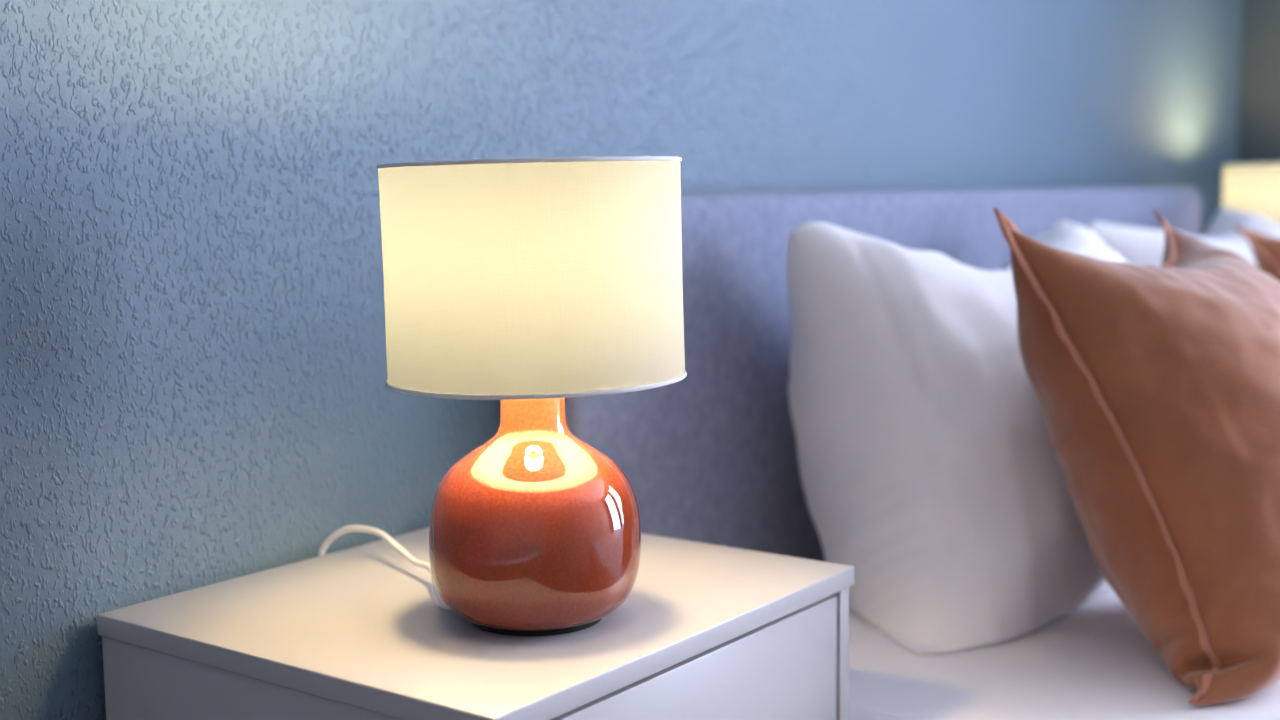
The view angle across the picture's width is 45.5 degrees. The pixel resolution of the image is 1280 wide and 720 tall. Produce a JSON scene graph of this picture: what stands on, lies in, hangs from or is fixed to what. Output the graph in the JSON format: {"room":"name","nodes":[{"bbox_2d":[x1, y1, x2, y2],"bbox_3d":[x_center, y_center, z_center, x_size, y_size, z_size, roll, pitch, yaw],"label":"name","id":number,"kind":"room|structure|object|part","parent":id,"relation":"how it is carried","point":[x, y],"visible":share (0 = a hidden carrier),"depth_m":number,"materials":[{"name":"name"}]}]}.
{"room":"bedroom","nodes":[
{"label":"bedroom","id":0,"kind":"room"},
{"bbox_2d":[0,0,1241,719],"bbox_3d":[-0.365,-0.543,1.275,0.176,2.684,5.931,4,8,36],"label":"wall","id":1,"kind":"structure","parent":0,"point":[194,392],"depth_m":1.30,"materials":[{"name":"blue paint"}]},
{"bbox_2d":[1237,0,1279,163],"bbox_3d":[2.910,-0.705,2.423,3.719,2.508,0.176,4,8,36],"label":"wall","id":2,"kind":"structure","parent":0,"point":[1258,142],"depth_m":3.44,"materials":[{"name":"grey paint"}]},
{"bbox_3d":[1.285,0.866,0.217,3.895,0.088,5.931,4,8,36],"label":"floor","id":3,"kind":"structure","parent":0,"visible":0},
{"bbox_2d":[97,528,853,719],"bbox_3d":[-0.110,0.449,1.216,0.392,0.546,0.440,4,8,36],"label":"nightstand","id":4,"kind":"object","parent":3,"relation":"on","point":[703,631],"visible":0.77,"depth_m":1.09,"materials":[{"name":"grey paint"}]},
{"bbox_3d":[-0.236,0.433,1.045,0.387,0.441,0.015,4,8,36],"label":"panel","id":5,"kind":"part","parent":4,"relation":"part of","materials":[{"name":"grey paint"}]},
{"bbox_2d":[318,156,686,635],"bbox_3d":[-0.144,0.192,1.159,0.393,0.682,0.213,4,8,36],"label":"table lamp","id":6,"kind":"object","parent":4,"relation":"on","point":[529,285],"visible":1,"depth_m":1.00,"materials":[{"name":"ceramic"}]},
{"bbox_3d":[-0.193,0.336,1.239,0.041,0.379,0.241,-5,8,-37],"label":"power cord","id":7,"kind":"part","parent":6,"relation":"part of","materials":[{"name":"white plastic"}]},
{"bbox_3d":[-0.075,-0.063,1.076,0.212,0.156,0.212,4,8,36],"label":"lamp shade","id":8,"kind":"part","parent":6,"relation":"part of","materials":[{"name":"white fabric"}]},
{"bbox_3d":[0.035,0.317,1.092,0.016,0.215,0.400,4,8,36],"label":"drawer","id":9,"kind":"part","parent":4,"relation":"part of","materials":[{"name":"grey paint"}]},
{"bbox_3d":[0.013,0.393,1.380,0.387,0.441,0.015,4,8,36],"label":"panel","id":10,"kind":"part","parent":4,"relation":"part of","materials":[{"name":"grey paint"}]},
{"bbox_2d":[565,186,1200,561],"bbox_3d":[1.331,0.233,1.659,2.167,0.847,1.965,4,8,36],"label":"headboard","id":11,"kind":"object","parent":3,"relation":"on","point":[710,455],"visible":0.32,"depth_m":1.69,"materials":[{"name":"grey fabric"}]},
{"bbox_2d":[848,588,1279,719],"bbox_3d":[1.363,0.319,1.645,2.073,0.148,1.998,4,8,36],"label":"mattress","id":12,"kind":"object","parent":11,"relation":"on","point":[1094,661],"visible":0.12,"depth_m":1.37,"materials":[{"name":"white fabric"}]},
{"bbox_2d":[787,221,1126,653],"bbox_3d":[0.448,0.033,1.792,0.376,0.402,0.844,4,8,36],"label":"pillow","id":13,"kind":"object","parent":12,"relation":"on","point":[929,467],"visible":0.62,"depth_m":1.54,"materials":[{"name":"white fabric"}]},
{"bbox_2d":[994,208,1279,706],"bbox_3d":[0.569,0.058,1.491,0.308,0.418,0.503,4,8,36],"label":"cushion","id":14,"kind":"object","parent":12,"relation":"on","point":[1157,390],"visible":1,"depth_m":1.36,"materials":[{"name":"fabric"}]},
{"bbox_2d":[1088,207,1279,267],"bbox_3d":[0.984,-0.047,2.494,0.395,0.393,0.809,4,8,36],"label":"pillow","id":15,"kind":"object","parent":12,"relation":"on","point":[1136,246],"visible":0.14,"depth_m":2.27,"materials":[{"name":"white fabric"}]},
{"bbox_2d":[1233,225,1279,280],"bbox_3d":[1.099,-0.022,2.235,0.335,0.401,0.509,4,8,36],"label":"cushion","id":16,"kind":"object","parent":12,"relation":"on","point":[1265,248],"visible":0.69,"depth_m":2.12,"materials":[{"name":"fabric"}]},
{"bbox_3d":[1.350,0.204,3.180,0.392,0.563,0.440,4,8,36],"label":"nightstand","id":17,"kind":"object","parent":3,"relation":"on","visible":0},
{"bbox_2d":[1223,163,1279,225],"bbox_3d":[1.291,-0.235,3.095,0.215,0.329,0.213,-1,6,-1],"label":"table lamp","id":18,"kind":"object","parent":17,"relation":"on","point":[1250,188],"visible":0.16,"depth_m":3.01,"materials":[{"name":"fabric"}]}
]}

